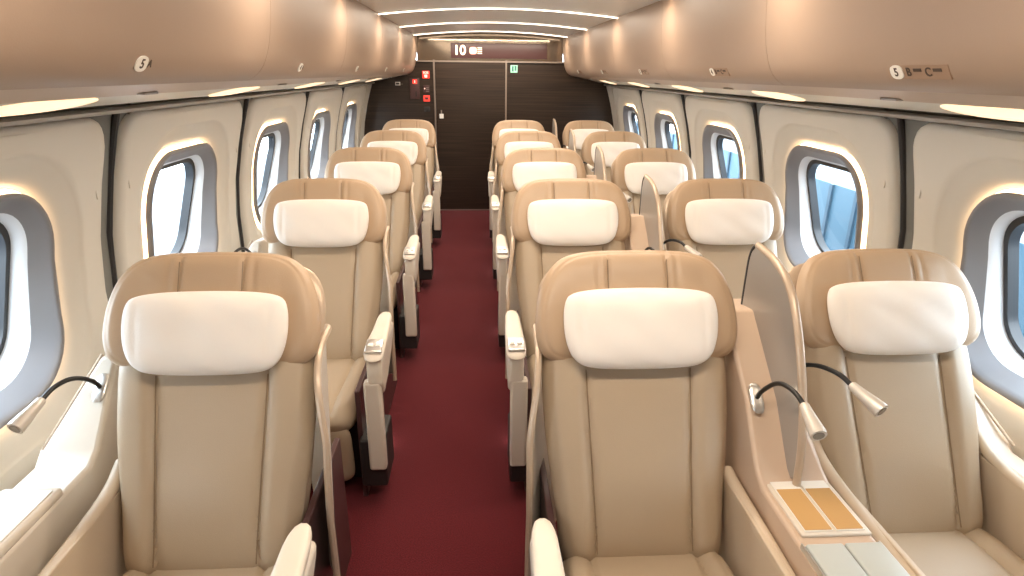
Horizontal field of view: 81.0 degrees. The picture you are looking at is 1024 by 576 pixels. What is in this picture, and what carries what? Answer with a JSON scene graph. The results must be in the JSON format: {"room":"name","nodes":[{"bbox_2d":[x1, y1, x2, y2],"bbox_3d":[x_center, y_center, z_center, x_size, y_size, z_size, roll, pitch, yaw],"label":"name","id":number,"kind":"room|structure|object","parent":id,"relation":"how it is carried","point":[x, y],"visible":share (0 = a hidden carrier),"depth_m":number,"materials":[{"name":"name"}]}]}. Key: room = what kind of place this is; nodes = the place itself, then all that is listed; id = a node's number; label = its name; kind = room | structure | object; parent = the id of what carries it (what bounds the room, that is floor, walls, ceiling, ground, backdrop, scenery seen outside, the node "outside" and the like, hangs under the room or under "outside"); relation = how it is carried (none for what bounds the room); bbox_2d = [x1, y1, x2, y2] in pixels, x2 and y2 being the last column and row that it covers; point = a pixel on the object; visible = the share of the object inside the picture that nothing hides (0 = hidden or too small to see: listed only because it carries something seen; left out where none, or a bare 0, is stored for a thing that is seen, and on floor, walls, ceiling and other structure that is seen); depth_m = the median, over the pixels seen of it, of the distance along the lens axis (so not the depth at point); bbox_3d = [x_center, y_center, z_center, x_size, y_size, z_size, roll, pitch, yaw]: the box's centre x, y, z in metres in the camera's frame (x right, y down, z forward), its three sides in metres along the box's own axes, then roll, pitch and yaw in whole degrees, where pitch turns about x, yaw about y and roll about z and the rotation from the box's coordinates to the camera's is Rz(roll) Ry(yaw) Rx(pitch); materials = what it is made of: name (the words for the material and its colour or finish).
{"room":"train carriage","nodes":[
{"label":"train carriage","id":0,"kind":"room"},
{"bbox_2d":[0,82,364,300],"bbox_3d":[-1.567,-0.244,3.172,0.245,1.660,9.300,-1,20,-3],"label":"wall","id":1,"kind":"structure","parent":0,"point":[104,121],"depth_m":2.23,"materials":[{"name":"grey"}]},
{"bbox_2d":[0,98,97,116],"bbox_3d":[-1.187,-0.450,1.492,0.176,0.045,0.400,-1,20,-3],"label":"lamp","id":2,"kind":"object","parent":1,"relation":"attached to","point":[40,106],"visible":0.8,"depth_m":1.49,"materials":[{"name":"beige"}]},
{"bbox_2d":[0,117,107,491],"bbox_3d":[-1.545,0.317,1.747,0.377,1.510,1.204,-1,20,-3],"label":"wall panel","id":3,"kind":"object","parent":1,"relation":"in","point":[54,301],"depth_m":1.95,"materials":[{"name":"beige"}]},
{"bbox_2d":[106,113,119,288],"bbox_3d":[-1.491,0.076,2.385,0.173,1.496,0.026,-1,20,-3],"label":"trim","id":4,"kind":"structure","parent":1,"relation":"attached to","point":[115,118],"depth_m":2.22,"materials":[{"name":"black"}]},
{"bbox_2d":[113,100,241,279],"bbox_3d":[-1.617,-0.123,2.968,0.377,1.510,1.204,-1,20,-3],"label":"window","id":5,"kind":"structure","parent":1,"relation":"in","point":[203,138],"depth_m":2.75,"materials":[{"name":"beige"}]},
{"bbox_2d":[141,140,202,258],"bbox_3d":[-1.569,-0.340,2.893,0.108,0.694,0.714,-1,20,-3],"label":"ring light","id":6,"kind":"object","parent":5,"relation":"attached to","point":[192,159],"depth_m":2.69,"materials":[{"name":"beige"}]},
{"bbox_2d":[0,82,374,126],"bbox_3d":[-1.437,-0.907,2.888,0.092,0.021,9.200,-1,20,-3],"label":"trim","id":7,"kind":"structure","parent":1,"relation":"attached to","point":[47,117],"depth_m":2.14,"materials":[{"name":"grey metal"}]},
{"bbox_2d":[0,78,386,108],"bbox_3d":[-1.297,-0.991,2.866,0.330,0.121,9.200,-1,20,-3],"label":"trim","id":8,"kind":"structure","parent":1,"relation":"attached to","point":[112,100],"depth_m":2.15,"materials":[{"name":"beige"}]},
{"bbox_2d":[202,86,259,96],"bbox_3d":[-1.259,-0.891,2.713,0.176,0.045,0.400,-1,20,-3],"label":"lamp","id":9,"kind":"object","parent":1,"relation":"attached to","point":[245,89],"visible":0.81,"depth_m":2.67,"materials":[{"name":"beige"}]},
{"bbox_2d":[236,98,249,251],"bbox_3d":[-1.564,-0.364,3.606,0.173,1.496,0.026,-1,20,-3],"label":"trim","id":10,"kind":"structure","parent":1,"relation":"attached to","point":[246,101],"depth_m":3.48,"materials":[{"name":"black"}]},
{"bbox_2d":[239,92,305,247],"bbox_3d":[-1.690,-0.564,4.189,0.377,1.510,1.204,-1,20,-3],"label":"window","id":11,"kind":"structure","parent":1,"relation":"in","point":[279,118],"depth_m":3.93,"materials":[{"name":"beige"}]},
{"bbox_2d":[252,120,281,228],"bbox_3d":[-1.641,-0.780,4.114,0.108,0.694,0.714,-1,20,-3],"label":"ring light","id":12,"kind":"object","parent":11,"relation":"attached to","point":[272,129],"depth_m":4.00,"materials":[{"name":"beige"}]},
{"bbox_2d":[300,88,342,178],"bbox_3d":[-1.763,-1.004,5.410,0.377,1.510,1.204,-1,20,-3],"label":"window","id":13,"kind":"structure","parent":1,"relation":"in","point":[323,106],"depth_m":5.48,"materials":[{"name":"beige"}]},
{"bbox_2d":[336,85,365,150],"bbox_3d":[-1.836,-1.444,6.631,0.377,1.510,1.204,-1,20,-3],"label":"window","id":14,"kind":"structure","parent":1,"relation":"in","point":[348,129],"depth_m":6.71,"materials":[{"name":"beige"}]},
{"bbox_2d":[359,84,371,143],"bbox_3d":[-1.791,-1.702,7.348,0.218,1.510,0.285,-1,20,-3],"label":"trim","id":15,"kind":"structure","parent":1,"relation":"attached to","point":[368,86],"depth_m":7.17,"materials":[{"name":"plastic"}]},
{"bbox_2d":[308,210,557,575],"bbox_3d":[-0.023,0.545,3.549,3.240,0.050,9.300,-1,20,-3],"label":"floor","id":16,"kind":"structure","parent":0,"point":[449,505],"depth_m":2.87,"materials":[{"name":"red carpet"}]},
{"bbox_2d":[0,354,118,575],"bbox_3d":[-1.258,0.752,1.541,0.164,0.896,1.220,-1,20,-3],"label":"console","id":17,"kind":"object","parent":16,"relation":"on","point":[76,461],"visible":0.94,"depth_m":1.67,"materials":[{"name":"beige plastic"}]},
{"bbox_2d":[0,490,51,541],"bbox_3d":[-1.243,0.564,1.453,0.110,0.002,0.220,-1,20,-3],"label":"menu card","id":18,"kind":"object","parent":17,"relation":"on","point":[15,506],"visible":1,"depth_m":1.50,"materials":[{"name":"white"}]},
{"bbox_2d":[6,373,108,433],"bbox_3d":[-1.224,0.310,1.637,0.070,0.128,0.328,-1,20,-3],"label":"reading lamp","id":19,"kind":"object","parent":17,"relation":"attached to","point":[94,389],"depth_m":1.75,"materials":[{"name":"white"}]},
{"bbox_2d":[38,252,351,575],"bbox_3d":[-0.796,0.599,1.548,0.698,1.189,1.110,-1,20,-3],"label":"seat","id":20,"kind":"object","parent":16,"relation":"on","point":[223,419],"visible":1,"depth_m":1.67,"materials":[{"name":"beige leather"}]},
{"bbox_2d":[122,566,273,575],"bbox_3d":[-0.832,0.903,1.448,0.504,0.171,0.620,-1,20,-3],"label":"seat cushion","id":21,"kind":"object","parent":20,"relation":"on","point":[126,570],"depth_m":1.65,"materials":[{"name":"beige leather"}]},
{"bbox_2d":[121,291,287,375],"bbox_3d":[-0.852,0.127,1.674,0.450,0.216,0.136,-1,20,-3],"label":"pillow","id":22,"kind":"object","parent":20,"relation":"on","point":[164,333],"depth_m":1.64,"materials":[{"name":"white fabric"}]},
{"bbox_2d":[234,237,267,252],"bbox_3d":[-1.331,0.312,2.762,0.164,0.896,1.220,-1,20,-3],"label":"console","id":23,"kind":"object","parent":16,"relation":"on","point":[260,245],"visible":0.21,"depth_m":3.03,"materials":[{"name":"beige plastic"}]},
{"bbox_2d":[260,178,396,495],"bbox_3d":[-0.861,0.161,2.763,0.698,1.189,1.110,-1,20,-3],"label":"seat","id":24,"kind":"object","parent":16,"relation":"on","point":[336,229],"visible":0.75,"depth_m":2.87,"materials":[{"name":"beige leather"}]},
{"bbox_2d":[273,199,368,246],"bbox_3d":[-0.916,-0.311,2.888,0.450,0.216,0.136,-1,20,-3],"label":"pillow","id":25,"kind":"object","parent":24,"relation":"on","point":[296,222],"depth_m":2.85,"materials":[{"name":"white fabric"}]},
{"bbox_2d":[327,357,365,431],"bbox_3d":[-0.896,0.466,2.662,0.504,0.171,0.620,-1,20,-3],"label":"seat cushion","id":26,"kind":"object","parent":24,"relation":"on","point":[344,373],"depth_m":2.55,"materials":[{"name":"beige leather"}]},
{"bbox_2d":[324,147,419,357],"bbox_3d":[-0.933,-0.279,3.983,0.698,1.189,1.110,-1,20,-3],"label":"seat","id":27,"kind":"object","parent":16,"relation":"on","point":[389,170],"visible":0.51,"depth_m":4.09,"materials":[{"name":"beige leather"}]},
{"bbox_2d":[334,161,400,194],"bbox_3d":[-0.989,-0.751,4.109,0.450,0.216,0.136,-1,20,-3],"label":"pillow","id":28,"kind":"object","parent":27,"relation":"on","point":[385,176],"depth_m":4.08,"materials":[{"name":"white fabric"}]},
{"bbox_2d":[391,272,398,308],"bbox_3d":[-0.969,0.025,3.883,0.504,0.171,0.620,-1,20,-3],"label":"seat cushion","id":29,"kind":"object","parent":27,"relation":"on","point":[394,275],"depth_m":3.74,"materials":[{"name":"beige leather"}]},
{"bbox_2d":[360,130,433,287],"bbox_3d":[-1.006,-0.719,5.205,0.698,1.189,1.110,-1,20,-3],"label":"seat","id":30,"kind":"object","parent":16,"relation":"on","point":[411,143],"visible":0.31,"depth_m":5.33,"materials":[{"name":"beige leather"}]},
{"bbox_2d":[367,141,417,164],"bbox_3d":[-1.062,-1.191,5.330,0.450,0.216,0.136,-1,20,-3],"label":"pillow","id":31,"kind":"object","parent":30,"relation":"on","point":[410,148],"depth_m":5.31,"materials":[{"name":"white fabric"}]},
{"bbox_2d":[382,119,441,244],"bbox_3d":[-1.079,-1.160,6.426,0.698,1.189,1.110,-1,20,-3],"label":"seat","id":32,"kind":"object","parent":16,"relation":"on","point":[424,128],"visible":0.33,"depth_m":6.56,"materials":[{"name":"beige leather"}]},
{"bbox_2d":[389,128,428,145],"bbox_3d":[-1.134,-1.632,6.551,0.450,0.216,0.136,-1,20,-3],"label":"pillow","id":33,"kind":"object","parent":32,"relation":"on","point":[424,132],"depth_m":6.53,"materials":[{"name":"white fabric"}]},
{"bbox_2d":[488,120,544,237],"bbox_3d":[0.063,-1.171,6.489,0.671,1.189,1.109,-1,20,-3],"label":"seat","id":34,"kind":"object","parent":16,"relation":"on","point":[501,127],"visible":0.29,"depth_m":6.64,"materials":[{"name":"beige leather"}]},
{"bbox_2d":[499,129,537,137],"bbox_3d":[0.082,-1.643,6.619,0.450,0.216,0.136,-1,20,-3],"label":"pillow","id":35,"kind":"object","parent":34,"relation":"on","point":[501,131],"depth_m":6.60,"materials":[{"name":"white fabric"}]},
{"bbox_2d":[491,131,560,278],"bbox_3d":[0.136,-0.730,5.269,0.671,1.189,1.109,-1,20,-3],"label":"seat","id":36,"kind":"object","parent":16,"relation":"on","point":[510,141],"visible":0.28,"depth_m":5.40,"materials":[{"name":"beige leather"}]},
{"bbox_2d":[504,141,553,157],"bbox_3d":[0.154,-1.203,5.398,0.450,0.216,0.136,-1,20,-3],"label":"pillow","id":37,"kind":"object","parent":36,"relation":"on","point":[509,146],"depth_m":5.37,"materials":[{"name":"white fabric"}]},
{"bbox_2d":[495,148,586,346],"bbox_3d":[0.209,-0.290,4.048,0.671,1.189,1.109,-1,20,-3],"label":"seat","id":38,"kind":"object","parent":16,"relation":"on","point":[522,166],"visible":0.37,"depth_m":4.17,"materials":[{"name":"beige leather"}]},
{"bbox_2d":[512,162,576,190],"bbox_3d":[0.227,-0.763,4.177,0.450,0.216,0.136,-1,20,-3],"label":"pillow","id":39,"kind":"object","parent":38,"relation":"on","point":[523,173],"depth_m":4.14,"materials":[{"name":"white fabric"}]},
{"bbox_2d":[505,178,630,490],"bbox_3d":[0.282,0.150,2.826,0.671,1.189,1.109,-1,20,-3],"label":"seat","id":40,"kind":"object","parent":16,"relation":"on","point":[552,220],"visible":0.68,"depth_m":2.93,"materials":[{"name":"beige leather"}]},
{"bbox_2d":[527,354,534,393],"bbox_3d":[0.320,0.454,2.730,0.504,0.171,0.620,-1,20,-3],"label":"seat cushion","id":41,"kind":"object","parent":40,"relation":"on","point":[531,357],"depth_m":2.80,"materials":[{"name":"beige leather"}]},
{"bbox_2d":[527,199,617,245],"bbox_3d":[0.300,-0.323,2.956,0.450,0.216,0.136,-1,20,-3],"label":"pillow","id":42,"kind":"object","parent":40,"relation":"on","point":[550,222],"depth_m":2.92,"materials":[{"name":"white fabric"}]},
{"bbox_2d":[568,129,593,171],"bbox_3d":[0.587,-0.734,5.267,0.249,1.205,1.220,-1,20,-3],"label":"console","id":43,"kind":"object","parent":16,"relation":"on","point":[572,142],"visible":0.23,"depth_m":5.36,"materials":[{"name":"beige"}]},
{"bbox_2d":[562,120,613,158],"bbox_3d":[0.879,-1.183,6.546,0.604,1.189,1.034,-1,20,-3],"label":"seat","id":44,"kind":"object","parent":16,"relation":"on","point":[582,129],"visible":0.18,"depth_m":6.68,"materials":[{"name":"beige"}]},
{"bbox_2d":[573,129,607,148],"bbox_3d":[0.868,-1.651,6.663,0.450,0.216,0.136,-1,20,-3],"label":"pillow","id":45,"kind":"object","parent":44,"relation":"on","point":[580,134],"depth_m":6.62,"materials":[{"name":"white fabric"}]},
{"bbox_2d":[586,145,631,202],"bbox_3d":[0.660,-0.294,4.046,0.249,1.205,1.220,-1,20,-3],"label":"console","id":46,"kind":"object","parent":16,"relation":"on","point":[599,164],"visible":0.16,"depth_m":4.19,"materials":[{"name":"beige"}]},
{"bbox_2d":[581,131,645,181],"bbox_3d":[0.951,-0.742,5.325,0.604,1.189,1.034,-1,20,-3],"label":"seat","id":47,"kind":"object","parent":16,"relation":"on","point":[612,143],"visible":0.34,"depth_m":5.45,"materials":[{"name":"beige"}]},
{"bbox_2d":[591,142,639,166],"bbox_3d":[0.940,-1.211,5.442,0.450,0.216,0.136,-1,20,-3],"label":"pillow","id":48,"kind":"object","parent":47,"relation":"on","point":[611,150],"depth_m":5.41,"materials":[{"name":"white fabric"}]},
{"bbox_2d":[611,148,695,250],"bbox_3d":[1.024,-0.302,4.104,0.604,1.189,1.034,-1,20,-3],"label":"seat","id":49,"kind":"object","parent":16,"relation":"on","point":[668,168],"visible":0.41,"depth_m":4.22,"materials":[{"name":"beige"}]},
{"bbox_2d":[624,162,687,194],"bbox_3d":[1.013,-0.771,4.221,0.450,0.216,0.136,-1,20,-3],"label":"pillow","id":50,"kind":"object","parent":49,"relation":"on","point":[666,176],"depth_m":4.19,"materials":[{"name":"white fabric"}]},
{"bbox_2d":[525,250,795,575],"bbox_3d":[0.354,0.590,1.605,0.671,1.189,1.109,-1,20,-3],"label":"seat","id":51,"kind":"object","parent":16,"relation":"on","point":[626,441],"visible":1,"depth_m":1.73,"materials":[{"name":"beige leather"}]},
{"bbox_2d":[564,288,717,368],"bbox_3d":[0.373,0.118,1.735,0.450,0.216,0.136,-1,20,-3],"label":"pillow","id":52,"kind":"object","parent":51,"relation":"on","point":[605,328],"depth_m":1.70,"materials":[{"name":"white fabric"}]},
{"bbox_2d":[563,551,734,575],"bbox_3d":[0.393,0.894,1.509,0.504,0.171,0.620,-1,20,-3],"label":"seat cushion","id":53,"kind":"object","parent":51,"relation":"on","point":[575,563],"depth_m":1.69,"materials":[{"name":"beige leather"}]},
{"bbox_2d":[625,174,701,255],"bbox_3d":[0.733,0.146,2.825,0.249,1.205,1.220,-1,20,-3],"label":"console","id":54,"kind":"object","parent":16,"relation":"on","point":[646,233],"visible":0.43,"depth_m":2.99,"materials":[{"name":"beige"}]},
{"bbox_2d":[663,239,701,255],"bbox_3d":[0.785,-0.170,2.852,0.135,0.128,0.324,-1,20,-3],"label":"reading lamp","id":55,"kind":"object","parent":54,"relation":"attached to","point":[690,250],"depth_m":2.76,"materials":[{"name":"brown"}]},
{"bbox_2d":[663,178,783,298],"bbox_3d":[1.097,0.138,2.883,0.604,1.189,1.034,-1,20,-3],"label":"seat","id":56,"kind":"object","parent":16,"relation":"on","point":[721,219],"visible":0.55,"depth_m":3.01,"materials":[{"name":"beige leather"}]},
{"bbox_2d":[685,199,773,244],"bbox_3d":[1.086,-0.330,3.000,0.450,0.216,0.136,-1,20,-3],"label":"pillow","id":57,"kind":"object","parent":56,"relation":"on","point":[707,221],"depth_m":2.96,"materials":[{"name":"white fabric"}]},
{"bbox_2d":[724,242,909,575],"bbox_3d":[0.806,0.587,1.604,0.249,1.205,1.220,-1,20,-3],"label":"console","id":58,"kind":"object","parent":16,"relation":"on","point":[772,427],"visible":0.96,"depth_m":1.67,"materials":[{"name":"beige"}]},
{"bbox_2d":[749,381,826,440],"bbox_3d":[0.715,0.321,1.581,0.052,0.148,0.328,-1,20,-3],"label":"reading lamp","id":59,"kind":"object","parent":58,"relation":"attached to","point":[760,400],"depth_m":1.65,"materials":[{"name":"white"}]},
{"bbox_2d":[770,481,833,531],"bbox_3d":[0.748,0.562,1.565,0.072,0.004,0.200,-1,20,-3],"label":"menu card","id":60,"kind":"object","parent":58,"relation":"on","point":[806,514],"visible":0.93,"depth_m":1.55,"materials":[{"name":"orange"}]},
{"bbox_2d":[767,482,871,537],"bbox_3d":[0.790,0.570,1.565,0.177,0.010,0.210,-1,20,-3],"label":"tray","id":61,"kind":"object","parent":58,"relation":"on","point":[794,527],"depth_m":1.51,"materials":[{"name":"beige plastic"}]},
{"bbox_2d":[801,480,864,530],"bbox_3d":[0.828,0.561,1.570,0.072,0.004,0.200,-1,20,-3],"label":"menu card","id":62,"kind":"object","parent":58,"relation":"on","point":[830,505],"visible":0.93,"depth_m":1.55,"materials":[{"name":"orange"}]},
{"bbox_2d":[806,362,887,416],"bbox_3d":[0.858,0.270,1.631,0.135,0.128,0.324,-1,20,-3],"label":"reading lamp","id":63,"kind":"object","parent":58,"relation":"attached to","point":[876,406],"depth_m":1.52,"materials":[{"name":"white"}]},
{"bbox_2d":[788,249,1023,575],"bbox_3d":[1.224,0.565,1.752,0.604,1.154,1.090,-1,20,-3],"label":"seat","id":64,"kind":"object","parent":16,"relation":"on","point":[900,325],"visible":0.87,"depth_m":1.85,"materials":[{"name":"beige leather"}]},
{"bbox_2d":[827,281,968,354],"bbox_3d":[1.212,0.094,1.889,0.450,0.208,0.148,-1,20,-3],"label":"pillow","id":65,"kind":"object","parent":64,"relation":"on","point":[864,317],"depth_m":1.85,"materials":[{"name":"white fabric"}]},
{"bbox_2d":[888,528,1023,575],"bbox_3d":[1.235,0.866,1.611,0.504,0.171,0.620,-1,20,-3],"label":"seat cushion","id":66,"kind":"object","parent":64,"relation":"on","point":[936,551],"depth_m":1.74,"materials":[{"name":"beige leather"}]},
{"bbox_2d":[974,391,1023,477],"bbox_3d":[1.571,0.805,1.728,0.095,0.726,1.220,-1,20,-3],"label":"console","id":67,"kind":"object","parent":16,"relation":"on","point":[997,437],"visible":0.16,"depth_m":1.93,"materials":[{"name":"beige plastic"}]},
{"bbox_2d":[364,33,613,153],"bbox_3d":[-0.269,-2.028,7.481,3.240,2.125,0.064,-1,20,-3],"label":"wall","id":68,"kind":"structure","parent":0,"point":[541,93],"depth_m":7.32,"materials":[{"name":"brown wood"}]},
{"bbox_2d":[409,78,419,98],"bbox_3d":[-1.176,-2.409,7.250,0.115,0.240,0.016,-1,20,-3],"label":"panel","id":69,"kind":"object","parent":68,"relation":"attached to","point":[414,82],"visible":1,"depth_m":7.25,"materials":[{"name":"red"}]},
{"bbox_2d":[433,60,506,208],"bbox_3d":[-0.510,-1.867,7.475,0.883,1.820,0.040,-1,20,-3],"label":"door","id":70,"kind":"structure","parent":68,"relation":"in","point":[470,98],"depth_m":7.41,"materials":[{"name":"brown wood"}]},
{"bbox_2d":[416,60,563,62],"bbox_3d":[-0.259,-2.713,7.194,1.800,0.017,0.040,-1,20,-3],"label":"trim","id":71,"kind":"structure","parent":68,"relation":"attached to","point":[416,60],"depth_m":7.18,"materials":[{"name":"grey metal"}]},
{"bbox_2d":[451,43,546,58],"bbox_3d":[-0.153,-2.827,7.157,1.150,0.170,0.012,-1,20,-3],"label":"display","id":72,"kind":"object","parent":68,"relation":"attached to","point":[458,50],"visible":1,"depth_m":7.15,"materials":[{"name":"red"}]},
{"bbox_2d":[357,0,660,37],"bbox_3d":[0.001,-1.451,2.777,1.740,0.080,9.200,-1,20,-3],"label":"ceiling","id":73,"kind":"structure","parent":0,"point":[617,8],"depth_m":4.63,"materials":[{"name":"white"}]},
{"bbox_2d":[0,0,270,103],"bbox_3d":[-0.940,-0.705,1.457,0.311,0.469,1.297,-1,20,-3],"label":"bin","id":74,"kind":"object","parent":73,"relation":"attached to","point":[50,50],"visible":0.99,"depth_m":1.30,"materials":[{"name":"beige"}]},
{"bbox_2d":[134,56,151,71],"bbox_3d":[-0.835,-0.509,1.361,0.022,0.034,0.069,0,20,-2],"label":"number plate","id":75,"kind":"object","parent":74,"relation":"attached to","point":[141,63],"visible":1,"depth_m":1.35,"materials":[{"name":"white"}]},
{"bbox_2d":[199,0,346,90],"bbox_3d":[-1.013,-1.145,2.678,0.311,0.469,1.297,-1,20,-3],"label":"bin","id":76,"kind":"object","parent":73,"relation":"attached to","point":[312,33],"visible":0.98,"depth_m":2.55,"materials":[{"name":"beige"}]},
{"bbox_2d":[300,0,381,83],"bbox_3d":[-1.086,-1.585,3.899,0.311,0.469,1.297,-1,20,-3],"label":"bin","id":77,"kind":"object","parent":73,"relation":"attached to","point":[364,25],"visible":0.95,"depth_m":3.77,"materials":[{"name":"beige"}]},
{"bbox_2d":[350,16,401,79],"bbox_3d":[-1.159,-2.026,5.120,0.311,0.469,1.297,-1,20,-3],"label":"bin","id":78,"kind":"object","parent":73,"relation":"attached to","point":[391,53],"visible":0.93,"depth_m":5.02,"materials":[{"name":"beige"}]},
{"bbox_2d":[375,28,416,78],"bbox_3d":[-1.237,-2.498,6.431,0.311,0.469,1.487,-1,20,-3],"label":"bin","id":79,"kind":"object","parent":73,"relation":"attached to","point":[409,40],"visible":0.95,"depth_m":6.33,"materials":[{"name":"beige"}]},
{"bbox_2d":[400,21,586,29],"bbox_3d":[-0.165,-2.432,5.555,1.731,0.059,0.064,-1,20,-3],"label":"ceiling light","id":80,"kind":"object","parent":73,"relation":"attached to","point":[476,21],"visible":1,"depth_m":5.53,"materials":[{"name":"white"}]},
{"bbox_2d":[378,7,617,18],"bbox_3d":[-0.092,-1.992,4.334,1.731,0.059,0.064,-1,20,-3],"label":"ceiling light","id":81,"kind":"object","parent":73,"relation":"attached to","point":[458,8],"visible":1,"depth_m":4.31,"materials":[{"name":"white"}]},
{"bbox_2d":[563,30,608,80],"bbox_3d":[0.801,-2.518,6.545,0.311,0.469,1.487,-1,20,-3],"label":"bin","id":82,"kind":"object","parent":73,"relation":"attached to","point":[573,45],"visible":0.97,"depth_m":6.42,"materials":[{"name":"beige"}]},
{"bbox_2d":[584,19,642,82],"bbox_3d":[0.879,-2.046,5.234,0.311,0.469,1.297,-1,20,-3],"label":"bin","id":83,"kind":"object","parent":73,"relation":"attached to","point":[598,51],"visible":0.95,"depth_m":5.12,"materials":[{"name":"beige"}]},
{"bbox_2d":[612,0,701,86],"bbox_3d":[0.952,-1.605,4.013,0.311,0.469,1.297,-1,20,-3],"label":"bin","id":84,"kind":"object","parent":73,"relation":"attached to","point":[636,35],"visible":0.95,"depth_m":3.86,"materials":[{"name":"beige"}]},
{"bbox_2d":[661,0,826,95],"bbox_3d":[1.025,-1.165,2.792,0.311,0.469,1.297,-1,20,-3],"label":"bin","id":85,"kind":"object","parent":73,"relation":"attached to","point":[698,36],"visible":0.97,"depth_m":2.65,"materials":[{"name":"beige"}]},
{"bbox_2d":[766,0,1023,108],"bbox_3d":[1.097,-0.725,1.571,0.311,0.469,1.297,-1,20,-3],"label":"bin","id":86,"kind":"object","parent":73,"relation":"attached to","point":[838,48],"visible":0.98,"depth_m":1.55,"materials":[{"name":"beige"}]},
{"bbox_2d":[890,64,952,79],"bbox_3d":[1.007,-0.534,1.485,0.023,0.035,0.209,-1,20,-4],"label":"number plate","id":87,"kind":"object","parent":86,"relation":"attached to","point":[938,71],"visible":1,"depth_m":1.47,"materials":[{"name":"white"}]},
{"bbox_2d":[609,83,1023,248],"bbox_3d":[1.537,-0.274,3.346,0.245,1.660,9.300,-1,20,-3],"label":"wall","id":88,"kind":"structure","parent":0,"point":[912,127],"depth_m":2.37,"materials":[{"name":"grey"}]},
{"bbox_2d":[606,86,618,130],"bbox_3d":[1.265,-1.731,7.519,0.218,1.510,0.285,-1,20,-3],"label":"trim","id":89,"kind":"structure","parent":88,"relation":"attached to","point":[609,88],"depth_m":7.31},
{"bbox_2d":[613,87,646,147],"bbox_3d":[1.394,-1.476,6.812,0.377,1.510,1.204,-1,20,-3],"label":"window","id":90,"kind":"structure","parent":88,"relation":"in","point":[628,103],"depth_m":6.72,"materials":[{"name":"beige"}]},
{"bbox_2d":[642,90,688,155],"bbox_3d":[1.467,-1.035,5.591,0.377,1.510,1.204,-1,20,-3],"label":"window","id":91,"kind":"structure","parent":88,"relation":"in","point":[658,122],"depth_m":5.48,"materials":[{"name":"beige"}]},
{"bbox_2d":[660,111,680,149],"bbox_3d":[1.423,-1.251,5.511,0.108,0.694,0.714,-1,20,-3],"label":"ring light","id":92,"kind":"object","parent":91,"relation":"attached to","point":[667,118],"depth_m":5.58,"materials":[{"name":"beige"}]},
{"bbox_2d":[685,95,759,180],"bbox_3d":[1.540,-0.595,4.370,0.377,1.510,1.204,-1,20,-3],"label":"wall panel","id":93,"kind":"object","parent":88,"relation":"in","point":[711,121],"depth_m":4.22,"materials":[{"name":"beige"}]},
{"bbox_2d":[711,123,744,178],"bbox_3d":[1.496,-0.811,4.290,0.108,0.694,0.714,-1,20,-3],"label":"window","id":94,"kind":"structure","parent":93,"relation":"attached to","point":[719,131],"depth_m":4.21,"materials":[{"name":"beige"}]},
{"bbox_2d":[751,102,762,181],"bbox_3d":[1.483,-0.394,3.777,0.173,1.496,0.026,-1,20,-3],"label":"trim","id":95,"kind":"structure","parent":88,"relation":"attached to","point":[754,108],"depth_m":3.59,"materials":[{"name":"black"}]},
{"bbox_2d":[752,91,812,101],"bbox_3d":[1.270,-0.915,2.855,0.176,0.045,0.400,-1,20,-3],"label":"lamp","id":96,"kind":"object","parent":88,"relation":"attached to","point":[775,95],"visible":0.8,"depth_m":2.83,"materials":[{"name":"beige"}]},
{"bbox_2d":[588,79,1023,114],"bbox_3d":[1.289,-1.016,3.011,0.330,0.121,9.200,-1,20,-3],"label":"trim","id":97,"kind":"structure","parent":88,"relation":"attached to","point":[905,105],"depth_m":2.32,"materials":[{"name":"beige"}]},
{"bbox_2d":[604,84,1023,131],"bbox_3d":[1.427,-0.935,3.048,0.092,0.021,9.200,-1,20,-3],"label":"trim","id":98,"kind":"structure","parent":88,"relation":"attached to","point":[1019,127],"depth_m":2.37,"materials":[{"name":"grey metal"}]},
{"bbox_2d":[759,104,899,271],"bbox_3d":[1.612,-0.155,3.149,0.377,1.510,1.204,-1,20,-3],"label":"wall panel","id":99,"kind":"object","parent":88,"relation":"in","point":[795,140],"depth_m":2.89,"materials":[{"name":"beige"}]},
{"bbox_2d":[801,143,868,248],"bbox_3d":[1.568,-0.371,3.069,0.108,0.694,0.714,-1,20,-3],"label":"window","id":100,"kind":"structure","parent":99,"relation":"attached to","point":[846,161],"depth_m":2.82,"materials":[{"name":"beige"}]},
{"bbox_2d":[896,118,905,248],"bbox_3d":[1.556,0.046,2.556,0.173,1.496,0.026,-1,20,-3],"label":"trim","id":101,"kind":"structure","parent":88,"relation":"attached to","point":[900,122],"depth_m":2.38,"materials":[{"name":"black"}]},
{"bbox_2d":[912,122,1023,460],"bbox_3d":[1.685,0.285,1.928,0.377,1.510,1.204,-1,20,-3],"label":"window","id":102,"kind":"structure","parent":88,"relation":"in","point":[969,180],"depth_m":2.09,"materials":[{"name":"beige"}]},
{"bbox_2d":[940,104,1023,121],"bbox_3d":[1.343,-0.475,1.634,0.176,0.045,0.400,-1,20,-3],"label":"lamp","id":103,"kind":"object","parent":88,"relation":"attached to","point":[1009,114],"visible":0.81,"depth_m":1.67,"materials":[{"name":"beige"}]},
{"bbox_2d":[636,121,1023,336],"bbox_3d":[3.384,-0.707,6.654,0.125,0.970,26.600,-1,20,-3],"label":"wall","id":104,"kind":"structure","parent":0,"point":[837,202],"depth_m":6.23,"materials":[{"name":"blue"}]},
{"label":"outside","id":105,"kind":"structure","parent":0,"visible":0},
{"bbox_2d":[723,139,1023,239],"bbox_3d":[5.223,-0.388,7.624,7.050,0.250,30.000,-1,20,-3],"label":"sky","id":106,"kind":"structure","parent":105,"point":[836,175],"depth_m":13.25,"materials":[{"name":"white"}]},
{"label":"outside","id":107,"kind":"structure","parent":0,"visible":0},
{"bbox_2d":[152,153,266,255],"bbox_3d":[-5.716,0.400,7.256,7.050,0.200,30.000,-1,20,-3],"label":"ground","id":108,"kind":"structure","parent":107,"point":[169,187],"depth_m":13.08,"materials":[{"name":"white"}]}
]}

